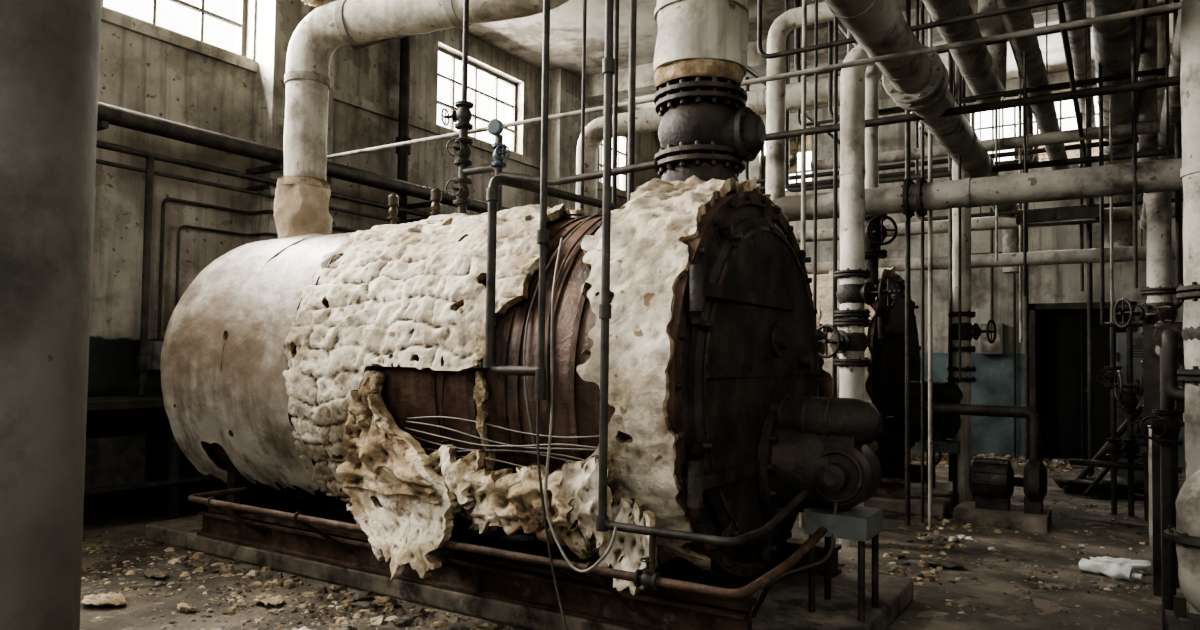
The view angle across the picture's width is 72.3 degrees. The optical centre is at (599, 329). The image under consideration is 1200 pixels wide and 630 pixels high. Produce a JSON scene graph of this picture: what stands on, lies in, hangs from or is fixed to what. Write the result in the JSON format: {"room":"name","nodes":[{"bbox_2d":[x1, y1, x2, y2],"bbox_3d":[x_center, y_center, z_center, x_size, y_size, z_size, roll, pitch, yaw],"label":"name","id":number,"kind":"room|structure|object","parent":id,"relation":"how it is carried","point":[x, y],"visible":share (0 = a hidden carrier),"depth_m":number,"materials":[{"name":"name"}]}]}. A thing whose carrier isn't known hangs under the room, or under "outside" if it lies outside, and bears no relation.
{"room":"abandoned boiler room","nodes":[
{"label":"abandoned boiler room","id":0,"kind":"room"},
{"bbox_2d":[83,0,660,515],"bbox_3d":[-3.280,-1.207,8.305,0.600,5.600,16.560,0,-2,32],"label":"wall","id":1,"kind":"structure","parent":0,"point":[145,67],"depth_m":7.87,"materials":[{"name":"paint"}]},
{"bbox_2d":[101,0,246,56],"bbox_3d":[-4.025,-3.224,7.432,0.060,1.050,1.820,0,-2,32],"label":"window","id":2,"kind":"structure","parent":1,"relation":"in","point":[241,24],"depth_m":7.93,"materials":[{"name":"glass"}]},
{"bbox_2d":[148,198,355,369],"bbox_3d":[-2.570,-0.337,9.085,0.356,1.536,4.620,0,-2,32],"label":"conduit","id":3,"kind":"object","parent":1,"relation":"attached to","point":[154,347],"visible":0.59,"depth_m":7.32,"materials":[{"name":"metal"}]},
{"bbox_2d":[96,102,510,394],"bbox_3d":[-2.224,-0.503,9.477,0.525,2.305,9.600,0,-2,32],"label":"pipe","id":4,"kind":"object","parent":1,"relation":"attached to","point":[108,114],"visible":0.6,"depth_m":7.17,"materials":[{"name":"metal"}]},
{"bbox_2d":[437,47,516,151],"bbox_3d":[-1.695,-3.063,11.119,0.060,1.050,1.750,0,-2,32],"label":"window","id":5,"kind":"structure","parent":1,"relation":"in","point":[453,57],"depth_m":11.16,"materials":[{"name":"metal"}]},
{"bbox_2d":[599,135,627,191],"bbox_3d":[0.160,-2.934,14.055,0.060,1.050,1.100,0,-2,32],"label":"window","id":6,"kind":"structure","parent":1,"relation":"in","point":[624,153],"depth_m":14.43,"materials":[{"name":"glass"}]},
{"bbox_2d":[80,450,1186,629],"bbox_3d":[0.838,1.659,5.613,10.400,0.200,17.100,0,-2,32],"label":"floor","id":7,"kind":"structure","parent":0,"point":[926,610],"depth_m":5.08,"materials":[{"name":"concrete"}]},
{"bbox_2d":[0,0,101,629],"bbox_3d":[-1.787,-1.390,2.451,0.640,5.600,0.640,0,-2,32],"label":"concrete column","id":8,"kind":"structure","parent":7,"relation":"on","point":[50,49],"depth_m":2.31,"materials":[{"name":"paint"}]},
{"bbox_2d":[81,592,125,605],"bbox_3d":[-2.654,1.442,4.383,0.187,0.035,0.272,3,-3,-43],"label":"scrap","id":9,"kind":"object","parent":7,"relation":"on","point":[112,598],"visible":1,"depth_m":4.39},
{"bbox_2d":[84,395,218,519],"bbox_3d":[-3.689,0.934,6.741,0.750,1.200,2.320,0,-2,32],"label":"workbench","id":10,"kind":"object","parent":7,"relation":"on","point":[114,460],"visible":0.28,"depth_m":6.40,"materials":[{"name":"metal"}]},
{"bbox_2d":[142,568,169,577],"bbox_3d":[-2.663,1.462,4.932,0.229,0.040,0.117,0,-2,32],"label":"scrap","id":11,"kind":"object","parent":7,"relation":"on","point":[156,572],"visible":1,"depth_m":4.93,"materials":[{"name":"stone"}]},
{"bbox_2d":[251,593,284,604],"bbox_3d":[-1.795,1.455,4.445,0.218,0.035,0.133,0,-2,32],"label":"scrap","id":12,"kind":"object","parent":7,"relation":"on","point":[265,598],"visible":1,"depth_m":4.42,"materials":[{"name":"beige"}]},
{"bbox_2d":[292,626,314,629],"bbox_3d":[-1.421,1.446,3.912,0.163,0.038,0.127,0,-2,32],"label":"scrap","id":13,"kind":"object","parent":7,"relation":"on","point":[304,627],"visible":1,"depth_m":3.95,"materials":[{"name":"paint"}]},
{"bbox_2d":[395,35,410,224],"bbox_3d":[-2.310,-1.149,9.560,0.180,5.600,0.180,0,-2,32],"label":"drain pipe","id":14,"kind":"object","parent":7,"relation":"on","point":[403,152],"visible":0.31,"depth_m":9.56,"materials":[{"name":"black metal"}]},
{"bbox_2d":[197,511,748,629],"bbox_3d":[-1.049,1.300,4.548,3.950,0.150,0.060,0,-2,32],"label":"beam","id":15,"kind":"structure","parent":7,"relation":"on","point":[580,599],"depth_m":4.17,"materials":[{"name":"metal"}]},
{"bbox_2d":[160,175,882,629],"bbox_3d":[-0.709,0.352,5.135,4.735,2.335,2.454,0,-2,32],"label":"boiler","id":16,"kind":"object","parent":7,"relation":"on","point":[341,370],"visible":0.96,"depth_m":4.12,"materials":[{"name":"metal"}]},
{"bbox_2d":[274,0,568,238],"bbox_3d":[-1.216,-2.338,5.891,2.564,3.450,0.421,0,-2,20],"label":"pipe","id":17,"kind":"object","parent":16,"relation":"on","point":[302,195],"visible":0.93,"depth_m":6.05,"materials":[{"name":"metal"}]},
{"bbox_2d":[188,487,826,610],"bbox_3d":[-0.770,1.099,4.385,3.738,0.408,0.838,0,-2,32],"label":"pipe","id":18,"kind":"object","parent":16,"relation":"attached to","point":[640,577],"visible":0.95,"depth_m":3.63,"materials":[{"name":"metal"}]},
{"bbox_2d":[387,0,657,223],"bbox_3d":[-0.592,-2.370,5.168,2.093,3.420,0.230,0,-2,32],"label":"valve","id":19,"kind":"object","parent":16,"relation":"on","point":[462,151],"visible":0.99,"depth_m":5.29,"materials":[{"name":"metal"}]},
{"bbox_2d":[630,0,779,207],"bbox_3d":[0.613,-2.324,4.841,0.844,3.500,0.878,2,-2,-22],"label":"vertical pipe","id":20,"kind":"object","parent":16,"relation":"on","point":[707,130],"visible":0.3,"depth_m":4.57,"materials":[{"name":"metal"}]},
{"bbox_2d":[145,507,913,629],"bbox_3d":[-0.746,1.466,5.308,4.950,0.120,1.680,0,-2,32],"label":"pipe","id":21,"kind":"object","parent":7,"relation":"on","point":[785,605],"visible":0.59,"depth_m":4.51,"materials":[{"name":"brown metal"}]},
{"bbox_2d":[536,237,617,629],"bbox_3d":[-0.099,0.494,3.711,0.576,1.961,0.737,0,-2,24],"label":"loose cable","id":22,"kind":"object","parent":7,"relation":"on","point":[545,498],"visible":0.95,"depth_m":3.64,"materials":[{"name":"rubber"},{"name":"plastic"}]},
{"bbox_2d":[81,449,1184,629],"bbox_3d":[2.209,1.622,7.493,8.747,0.081,11.856,-1,-2,35],"label":"debris","id":23,"kind":"object","parent":7,"relation":"on","point":[363,607],"visible":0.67,"depth_m":4.82,"materials":[{"name":"stone"}]},
{"bbox_2d":[765,1,838,199],"bbox_3d":[1.986,-1.176,7.082,1.169,5.600,0.181,0,-2,32],"label":"riser pipe","id":24,"kind":"object","parent":7,"relation":"on","point":[791,19],"visible":0.38,"depth_m":7.30,"materials":[{"name":"white metal"}]},
{"bbox_2d":[799,0,806,527],"bbox_3d":[1.684,-1.190,6.801,0.040,5.600,0.040,0,-2,32],"label":"vertical conduit","id":25,"kind":"object","parent":7,"relation":"on","point":[804,2],"visible":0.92,"depth_m":6.80,"materials":[{"name":"grey metal"}]},
{"bbox_2d":[813,0,817,319],"bbox_3d":[1.768,-1.191,6.747,0.028,5.600,0.028,0,-2,32],"label":"vertical conduit","id":26,"kind":"object","parent":7,"relation":"on","point":[816,1],"visible":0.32,"depth_m":6.74,"materials":[{"name":"metal"}]},
{"bbox_2d":[832,15,837,396],"bbox_3d":[1.950,-1.186,6.810,0.036,5.600,0.036,0,-2,32],"label":"vertical conduit","id":27,"kind":"object","parent":7,"relation":"on","point":[835,117],"visible":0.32,"depth_m":6.80,"materials":[{"name":"metal"}]},
{"bbox_2d":[847,29,850,53],"bbox_3d":[2.025,-1.189,6.704,0.028,5.600,0.028,0,-2,32],"label":"vertical conduit","id":28,"kind":"object","parent":7,"relation":"on","point":[848,32],"visible":0.02,"depth_m":6.74,"materials":[{"name":"grey metal"}]},
{"bbox_2d":[817,45,897,546],"bbox_3d":[2.293,-0.293,6.287,1.472,3.789,0.451,2,-2,-31],"label":"riser pipe","id":29,"kind":"object","parent":7,"relation":"on","point":[851,341],"visible":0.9,"depth_m":6.09,"materials":[{"name":"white metal"}]},
{"bbox_2d":[807,266,962,498],"bbox_3d":[1.482,0.522,9.109,4.690,2.335,2.110,0,-2,32],"label":"boiler","id":30,"kind":"object","parent":7,"relation":"on","point":[884,380],"visible":0.24,"depth_m":7.80,"materials":[{"name":"metal"}]},
{"bbox_2d":[864,65,897,282],"bbox_3d":[2.574,-2.197,7.710,0.300,3.500,0.514,1,-2,3],"label":"riser pipe","id":31,"kind":"object","parent":30,"relation":"on","point":[875,231],"visible":0.62,"depth_m":7.73,"materials":[{"name":"grey metal"}]},
{"bbox_2d":[905,0,910,525],"bbox_3d":[2.596,-1.173,6.934,0.044,5.600,0.044,0,-2,32],"label":"vertical conduit","id":32,"kind":"object","parent":7,"relation":"on","point":[907,2],"visible":0.68,"depth_m":6.88,"materials":[{"name":"metal"}]},
{"bbox_2d":[864,480,958,517],"bbox_3d":[1.350,1.629,9.138,4.900,0.120,1.600,0,-2,32],"label":"concrete plinth","id":33,"kind":"object","parent":7,"relation":"on","point":[945,501],"visible":0.22,"depth_m":7.45,"materials":[{"name":"grey concrete"}]},
{"bbox_2d":[921,0,923,522],"bbox_3d":[2.771,-1.166,7.060,0.028,5.600,0.028,0,-2,32],"label":"vertical conduit","id":34,"kind":"object","parent":7,"relation":"on","point":[922,2],"visible":0.68,"depth_m":7.01,"materials":[{"name":"metal"}]},
{"bbox_2d":[928,12,932,526],"bbox_3d":[2.767,-1.172,6.885,0.036,5.600,0.036,0,-2,32],"label":"vertical conduit","id":35,"kind":"object","parent":7,"relation":"on","point":[930,31],"visible":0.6,"depth_m":6.83,"materials":[{"name":"grey metal"}]},
{"bbox_2d":[923,557,963,567],"bbox_3d":[2.288,1.550,5.473,0.254,0.033,0.188,0,-2,32],"label":"scrap","id":36,"kind":"object","parent":7,"relation":"on","point":[935,561],"visible":1,"depth_m":5.44,"materials":[{"name":"concrete"}]},
{"bbox_2d":[948,52,952,480],"bbox_3d":[3.717,-1.095,8.708,0.050,5.600,0.050,0,-2,32],"label":"vertical conduit","id":37,"kind":"object","parent":7,"relation":"on","point":[950,58],"visible":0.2,"depth_m":8.68,"materials":[{"name":"metal"}]},
{"bbox_2d":[962,76,965,116],"bbox_3d":[4.523,-1.031,10.208,0.040,5.600,0.040,0,-2,32],"label":"vertical conduit","id":38,"kind":"object","parent":7,"relation":"on","point":[963,79],"visible":0.02,"depth_m":10.26,"materials":[{"name":"metal"}]},
{"bbox_2d":[947,159,995,502],"bbox_3d":[3.564,0.001,7.903,0.260,3.350,0.431,3,-3,-43],"label":"riser pipe","id":39,"kind":"object","parent":7,"relation":"on","point":[968,331],"visible":0.83,"depth_m":7.89,"materials":[{"name":"black metal"}]},
{"bbox_2d":[924,402,1051,532],"bbox_3d":[3.305,1.145,7.095,1.004,0.999,0.500,0,-2,32],"label":"pump","id":40,"kind":"object","parent":7,"relation":"on","point":[992,481],"visible":0.99,"depth_m":6.89,"materials":[{"name":"metal"}]},
{"bbox_2d":[797,112,1182,241],"bbox_3d":[5.141,-1.016,10.409,5.389,5.600,0.180,0,-2,32],"label":"pipe","id":41,"kind":"object","parent":7,"relation":"on","point":[1120,214],"visible":0.33,"depth_m":10.53,"materials":[{"name":"metal"}]},
{"bbox_2d":[805,75,1182,274],"bbox_3d":[4.378,-1.071,9.118,4.879,5.600,0.158,0,-2,32],"label":"pipe","id":42,"kind":"object","parent":7,"relation":"on","point":[1120,254],"visible":0.58,"depth_m":8.89,"materials":[{"name":"metal"}]},
{"bbox_2d":[1025,95,1028,459],"bbox_3d":[6.121,-0.954,11.799,0.050,5.600,0.050,0,-2,32],"label":"vertical conduit","id":43,"kind":"object","parent":7,"relation":"on","point":[1026,297],"visible":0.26,"depth_m":11.73,"materials":[{"name":"metal"}]},
{"bbox_2d":[1086,27,1093,476],"bbox_3d":[5.960,-1.018,10.010,0.055,5.600,0.055,2,-2,-35],"label":"vertical conduit","id":44,"kind":"object","parent":7,"relation":"on","point":[1089,150],"visible":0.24,"depth_m":9.96,"materials":[{"name":"metal"}]},
{"bbox_2d":[1053,400,1143,500],"bbox_3d":[5.301,1.217,8.574,1.036,1.128,0.678,0,-2,32],"label":"pile","id":45,"kind":"object","parent":7,"relation":"on","point":[1098,485],"visible":0.62,"depth_m":8.54,"materials":[{"name":"black metal"}]},
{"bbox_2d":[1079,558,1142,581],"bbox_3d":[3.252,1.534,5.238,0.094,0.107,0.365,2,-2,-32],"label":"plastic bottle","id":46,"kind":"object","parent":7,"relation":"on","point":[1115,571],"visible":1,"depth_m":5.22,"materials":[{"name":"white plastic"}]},
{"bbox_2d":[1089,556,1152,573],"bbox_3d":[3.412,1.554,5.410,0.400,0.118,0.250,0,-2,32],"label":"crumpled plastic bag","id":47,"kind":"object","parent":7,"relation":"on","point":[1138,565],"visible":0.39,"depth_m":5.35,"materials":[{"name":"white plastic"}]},
{"bbox_2d":[1069,0,1182,520],"bbox_3d":[4.724,-1.124,7.469,0.384,5.600,0.863,2,-3,-38],"label":"pipe","id":48,"kind":"object","parent":7,"relation":"on","point":[1130,401],"visible":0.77,"depth_m":7.42,"materials":[{"name":"metal"}]},
{"bbox_2d":[1116,333,1143,487],"bbox_3d":[6.056,0.895,9.155,0.550,1.720,0.500,0,-2,32],"label":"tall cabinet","id":49,"kind":"object","parent":7,"relation":"on","point":[1121,338],"visible":0.21,"depth_m":9.04,"materials":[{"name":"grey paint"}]},
{"bbox_2d":[1113,0,1177,548],"bbox_3d":[4.739,-1.133,7.201,0.430,5.600,2.626,0,-2,32],"label":"riser pipe","id":50,"kind":"object","parent":7,"relation":"on","point":[1155,212],"visible":0.52,"depth_m":6.20,"materials":[{"name":"paint"},{"name":"plaster insulation"}]},
{"bbox_2d":[1143,324,1184,595],"bbox_3d":[3.445,0.765,4.771,0.480,1.600,0.125,0,-2,32],"label":"stand","id":51,"kind":"object","parent":7,"relation":"on","point":[1151,351],"visible":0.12,"depth_m":4.86,"materials":[{"name":"black metal"}]},
{"bbox_2d":[1140,0,1199,629],"bbox_3d":[2.795,-1.280,3.792,0.347,5.600,0.885,0,-2,14],"label":"riser pipe","id":52,"kind":"object","parent":7,"relation":"on","point":[1167,335],"visible":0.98,"depth_m":3.73,"materials":[{"name":"black metal"}]},
{"bbox_2d":[1163,470,1199,629],"bbox_3d":[2.571,0.983,2.991,0.860,1.016,0.431,0,-2,32],"label":"pump","id":53,"kind":"object","parent":7,"relation":"on","point":[1186,534],"visible":1,"depth_m":3.11,"materials":[{"name":"plaster insulation"},{"name":"paint"},{"name":"iron"}]},
{"bbox_2d":[461,0,1172,117],"bbox_3d":[0.917,-3.977,5.809,10.400,0.520,17.100,0,-2,32],"label":"ceiling","id":54,"kind":"structure","parent":0,"point":[521,38],"depth_m":10.89,"materials":[{"name":"concrete"}]},
{"bbox_2d":[351,35,408,48],"bbox_3d":[-0.316,-3.554,7.576,5.623,0.876,0.252,0,-2,32],"label":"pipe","id":55,"kind":"object","parent":54,"relation":"attached to","point":[369,43],"visible":0.07,"depth_m":8.89,"materials":[{"name":"metal"}]},
{"bbox_2d":[483,0,636,399],"bbox_3d":[-0.020,-1.878,4.411,0.357,4.440,1.352,0,-2,32],"label":"pipe","id":56,"kind":"object","parent":54,"relation":"hanging from","point":[492,193],"visible":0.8,"depth_m":3.86,"materials":[{"name":"metal"}]},
{"bbox_2d":[580,0,586,210],"bbox_3d":[-0.094,-2.343,5.311,0.024,3.450,0.024,0,-2,32],"label":"rod","id":57,"kind":"object","parent":54,"relation":"hanging from","point":[584,1],"visible":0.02,"depth_m":5.27,"materials":[{"name":"metal"}]},
{"bbox_2d":[612,0,618,203],"bbox_3d":[0.112,-2.313,5.357,0.032,3.500,0.032,0,-2,32],"label":"rod","id":58,"kind":"object","parent":54,"relation":"hanging from","point":[616,3],"visible":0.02,"depth_m":5.32,"materials":[{"name":"metal"}]},
{"bbox_2d":[596,0,808,576],"bbox_3d":[0.495,-1.546,3.676,0.664,5.140,0.780,0,-2,32],"label":"pipe","id":59,"kind":"object","parent":54,"relation":"hanging from","point":[603,523],"visible":0.99,"depth_m":3.46,"materials":[{"name":"metal"}]},
{"bbox_2d":[575,0,881,215],"bbox_3d":[1.318,-2.158,9.324,3.784,3.500,0.284,0,-2,32],"label":"pipe","id":60,"kind":"object","parent":54,"relation":"hanging from","point":[646,120],"visible":0.27,"depth_m":9.73,"materials":[{"name":"metal"}]},
{"bbox_2d":[327,2,1181,158],"bbox_3d":[0.225,-2.819,5.900,7.918,2.448,0.036,0,-2,32],"label":"pipe","id":61,"kind":"object","parent":54,"relation":"hanging from","point":[1173,6],"visible":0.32,"depth_m":4.92,"materials":[{"name":"grey metal"}]},
{"bbox_2d":[759,105,1032,191],"bbox_3d":[3.921,-2.998,12.332,4.576,1.538,0.080,0,-2,32],"label":"conduit","id":62,"kind":"object","parent":54,"relation":"hanging from","point":[1030,113],"visible":0.17,"depth_m":11.72,"materials":[{"name":"black metal"}]},
{"bbox_2d":[757,0,1075,58],"bbox_3d":[2.739,-3.005,5.030,3.734,2.067,0.036,0,-2,32],"label":"conduit","id":63,"kind":"object","parent":54,"relation":"hanging from","point":[1043,3],"visible":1,"depth_m":5.37,"materials":[{"name":"metal"}]},
{"bbox_2d":[824,0,1022,272],"bbox_3d":[2.639,-2.490,6.456,0.400,3.000,11.541,0,-2,32],"label":"pipe","id":64,"kind":"object","parent":54,"relation":"hanging from","point":[918,84],"visible":0.73,"depth_m":5.60,"materials":[{"name":"metal"}]},
{"bbox_2d":[955,63,957,97],"bbox_3d":[4.456,-1.031,10.251,0.055,5.600,0.055,2,-2,-35],"label":"vertical conduit","id":65,"kind":"object","parent":54,"relation":"hanging from","point":[956,66],"visible":0.02,"depth_m":10.30,"materials":[{"name":"grey metal"}]},
{"bbox_2d":[958,67,960,380],"bbox_3d":[3.232,-1.748,7.386,0.024,4.400,0.024,0,-2,32],"label":"vertical conduit","id":66,"kind":"object","parent":54,"relation":"hanging from","point":[959,73],"visible":0.68,"depth_m":7.34,"materials":[{"name":"metal"}]},
{"bbox_2d":[745,76,1181,183],"bbox_3d":[4.441,-2.965,10.345,5.557,1.728,0.060,0,-2,32],"label":"conduit","id":67,"kind":"object","parent":54,"relation":"hanging from","point":[747,87],"visible":0.28,"depth_m":10.38,"materials":[{"name":"black metal"}]},
{"bbox_2d":[923,0,1006,103],"bbox_3d":[1.839,-3.177,4.918,0.273,1.756,8.036,0,-2,32],"label":"pipe","id":68,"kind":"object","parent":54,"relation":"hanging from","point":[983,67],"visible":0.8,"depth_m":6.98,"materials":[{"name":"metal"}]},
{"bbox_2d":[801,120,1139,219],"bbox_3d":[5.183,-2.727,11.049,5.067,2.133,0.070,0,-2,32],"label":"conduit","id":69,"kind":"object","parent":54,"relation":"hanging from","point":[801,120],"visible":0.03,"depth_m":10.67,"materials":[{"name":"black metal"}]},
{"bbox_2d":[765,76,1179,140],"bbox_3d":[2.932,-2.809,6.083,4.557,2.378,0.060,0,-2,32],"label":"conduit","id":70,"kind":"object","parent":54,"relation":"hanging from","point":[1175,80],"visible":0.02,"depth_m":5.98,"materials":[{"name":"metal"}]},
{"bbox_2d":[773,0,1182,221],"bbox_3d":[2.979,-2.453,6.511,3.918,3.060,0.320,0,-2,32],"label":"pipe","id":71,"kind":"object","parent":54,"relation":"attached to","point":[1152,176],"visible":0.84,"depth_m":6.28,"materials":[{"name":"metal"}]},
{"bbox_2d":[797,73,1165,125],"bbox_3d":[4.696,-3.288,9.724,4.838,1.119,0.040,0,-2,32],"label":"conduit","id":72,"kind":"object","parent":54,"relation":"hanging from","point":[799,77],"visible":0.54,"depth_m":10.35,"materials":[{"name":"metal"}]},
{"bbox_2d":[785,0,1181,191],"bbox_3d":[4.003,-2.744,8.244,4.457,2.328,0.060,0,-2,32],"label":"conduit","id":73,"kind":"object","parent":54,"relation":"hanging from","point":[1159,152],"visible":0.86,"depth_m":8.17,"materials":[{"name":"metal"}]},
{"bbox_2d":[794,0,1177,76],"bbox_3d":[3.599,-3.198,6.862,4.057,1.528,0.060,0,-2,32],"label":"conduit","id":74,"kind":"object","parent":54,"relation":"hanging from","point":[797,32],"visible":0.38,"depth_m":7.77,"materials":[{"name":"black metal"}]},
{"bbox_2d":[810,98,1181,170],"bbox_3d":[4.403,-2.878,8.353,4.563,2.043,0.131,0,-2,32],"label":"pipe","id":75,"kind":"object","parent":54,"relation":"attached to","point":[1144,127],"visible":0.56,"depth_m":8.28,"materials":[{"name":"metal"}]},
{"bbox_2d":[995,110,997,260],"bbox_3d":[4.061,-2.301,8.425,0.024,3.200,0.024,0,-2,32],"label":"vertical conduit","id":76,"kind":"object","parent":54,"relation":"hanging from","point":[996,111],"visible":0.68,"depth_m":8.39,"materials":[{"name":"grey metal"}]},
{"bbox_2d":[828,21,1168,119],"bbox_3d":[4.064,-3.014,7.034,4.242,1.871,0.044,0,-2,32],"label":"conduit","id":77,"kind":"object","parent":54,"relation":"hanging from","point":[830,23],"visible":0.61,"depth_m":7.27,"materials":[{"name":"black metal"}]},
{"bbox_2d":[1018,70,1021,342],"bbox_3d":[4.834,-1.854,9.456,0.032,4.000,0.032,0,-2,32],"label":"vertical conduit","id":78,"kind":"object","parent":54,"relation":"hanging from","point":[1019,78],"visible":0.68,"depth_m":9.42,"materials":[{"name":"grey metal"}]},
{"bbox_2d":[1023,85,1026,295],"bbox_3d":[4.045,-2.122,7.835,0.028,3.600,0.028,0,-2,32],"label":"vertical conduit","id":79,"kind":"object","parent":54,"relation":"attached to","point":[1024,204],"visible":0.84,"depth_m":7.78,"materials":[{"name":"metal"}]},
{"bbox_2d":[995,0,1069,169],"bbox_3d":[3.388,-3.052,6.545,0.200,1.850,12.450,0,-2,32],"label":"pipe","id":80,"kind":"object","parent":54,"relation":"hanging from","point":[1045,115],"visible":0.55,"depth_m":6.75,"materials":[{"name":"metal"}]},
{"bbox_2d":[915,0,1182,220],"bbox_3d":[4.955,-2.557,8.345,3.338,2.669,0.040,0,-2,32],"label":"conduit","id":81,"kind":"object","parent":54,"relation":"hanging from","point":[916,1],"visible":0.42,"depth_m":8.82,"materials":[{"name":"metal"}]},
{"bbox_2d":[1016,0,1099,225],"bbox_3d":[4.435,-2.471,7.989,0.700,2.880,0.150,0,-2,32],"label":"lamp fixture","id":82,"kind":"object","parent":54,"relation":"hanging from","point":[1086,214],"visible":0.88,"depth_m":7.86,"materials":[{"name":"black metal"}]},
{"bbox_2d":[1056,3,1094,204],"bbox_3d":[3.913,-1.960,6.781,0.040,0.038,11.490,0,-2,32],"label":"conduit","id":83,"kind":"object","parent":54,"relation":"hanging from","point":[1060,7],"visible":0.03,"depth_m":6.24,"materials":[{"name":"metal"}]},
{"bbox_2d":[1063,0,1096,127],"bbox_3d":[4.548,-3.411,7.899,0.210,1.005,8.950,0,-2,32],"label":"pipe","id":84,"kind":"object","parent":54,"relation":"hanging from","point":[1074,10],"visible":0.48,"depth_m":8.55,"materials":[{"name":"metal"}]},
{"bbox_2d":[1079,112,1083,291],"bbox_3d":[6.212,-2.144,10.610,0.037,3.300,0.037,2,-2,-35],"label":"vertical conduit","id":85,"kind":"object","parent":54,"relation":"hanging from","point":[1080,150],"visible":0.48,"depth_m":10.56,"materials":[{"name":"metal"}]},
{"bbox_2d":[1098,63,1104,324],"bbox_3d":[4.309,-1.994,7.071,0.032,3.900,0.032,0,-2,32],"label":"vertical conduit","id":86,"kind":"object","parent":54,"relation":"hanging from","point":[1100,67],"visible":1,"depth_m":7.03,"materials":[{"name":"metal"}]},
{"bbox_2d":[1109,72,1113,321],"bbox_3d":[4.421,-1.991,7.118,0.024,3.900,0.024,0,-2,32],"label":"vertical conduit","id":87,"kind":"object","parent":54,"relation":"hanging from","point":[1110,73],"visible":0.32,"depth_m":7.07,"materials":[{"name":"grey metal"}]},
{"bbox_2d":[1090,0,1143,247],"bbox_3d":[3.689,-2.545,5.873,0.346,2.900,10.673,0,-2,32],"label":"pipe","id":88,"kind":"object","parent":54,"relation":"hanging from","point":[1112,39],"visible":0.4,"depth_m":7.02,"materials":[{"name":"metal"}]},
{"bbox_2d":[1131,4,1137,287],"bbox_3d":[3.802,-2.144,5.859,0.028,3.700,0.028,0,-2,32],"label":"vertical conduit","id":89,"kind":"object","parent":54,"relation":"hanging from","point":[1133,19],"visible":1,"depth_m":5.82,"materials":[{"name":"metal"}]},
{"bbox_2d":[1157,0,1181,159],"bbox_3d":[3.922,-2.959,5.460,0.189,2.094,10.194,0,-2,32],"label":"pipe","id":90,"kind":"object","parent":54,"relation":"hanging from","point":[1174,62],"visible":0.33,"depth_m":7.44,"materials":[{"name":"metal"}]},
{"bbox_2d":[738,55,1184,467],"bbox_3d":[5.363,-0.929,12.810,9.800,5.600,0.300,0,-2,32],"label":"wall","id":91,"kind":"structure","parent":0,"point":[1057,283],"depth_m":12.27,"materials":[{"name":"grey concrete"}]},
{"bbox_2d":[761,135,811,193],"bbox_3d":[3.256,-2.885,14.227,0.950,1.050,0.060,0,-2,32],"label":"window","id":92,"kind":"structure","parent":91,"relation":"in","point":[795,142],"depth_m":14.18,"materials":[{"name":"glass"}]},
{"bbox_2d":[747,65,839,144],"bbox_3d":[0.972,-3.235,8.696,0.060,0.057,11.490,0,-2,32],"label":"conduit","id":93,"kind":"object","parent":91,"relation":"attached to","point":[752,72],"visible":0.02,"depth_m":11.51,"materials":[{"name":"metal"}]},
{"bbox_2d":[812,0,927,136],"bbox_3d":[2.071,-3.244,8.002,0.050,0.048,11.490,0,-2,32],"label":"conduit","id":94,"kind":"object","parent":91,"relation":"attached to","point":[841,31],"visible":0.29,"depth_m":8.91,"materials":[{"name":"black metal"}]},
{"bbox_2d":[971,206,1015,456],"bbox_3d":[5.711,-0.191,12.303,0.918,4.100,0.130,0,-2,32],"label":"conduit","id":95,"kind":"object","parent":91,"relation":"attached to","point":[997,347],"visible":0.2,"depth_m":12.12,"materials":[{"name":"grey metal"}]},
{"bbox_2d":[971,101,1098,162],"bbox_3d":[6.490,-2.911,12.184,1.800,1.050,0.060,0,-2,32],"label":"window","id":96,"kind":"structure","parent":91,"relation":"in","point":[1035,158],"depth_m":12.33,"materials":[{"name":"glass"}]},
{"bbox_2d":[1029,301,1135,460],"bbox_3d":[6.871,0.736,11.730,1.320,2.240,0.270,0,-2,32],"label":"door","id":97,"kind":"structure","parent":91,"relation":"in","point":[1058,391],"depth_m":11.87,"materials":[{"name":"black metal"}]},
{"bbox_2d":[1136,0,1147,135],"bbox_3d":[4.348,-2.863,6.546,0.060,0.057,11.490,0,-2,32],"label":"conduit","id":98,"kind":"object","parent":91,"relation":"attached to","point":[1145,2],"visible":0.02,"depth_m":7.83,"materials":[{"name":"black metal"}]},
{"bbox_2d":[1102,321,1182,326],"bbox_3d":[4.579,-1.987,6.900,0.640,3.920,0.040,0,-2,32],"label":"pipe","id":99,"kind":"object","parent":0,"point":[1105,324],"visible":0.11,"depth_m":6.90,"materials":[{"name":"metal"}]},
{"label":"outside","id":100,"kind":"structure","parent":0,"visible":0},
{"bbox_2d":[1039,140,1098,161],"bbox_3d":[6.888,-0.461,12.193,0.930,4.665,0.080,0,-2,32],"label":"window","id":101,"kind":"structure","parent":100,"point":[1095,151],"depth_m":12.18,"materials":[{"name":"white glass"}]}
]}

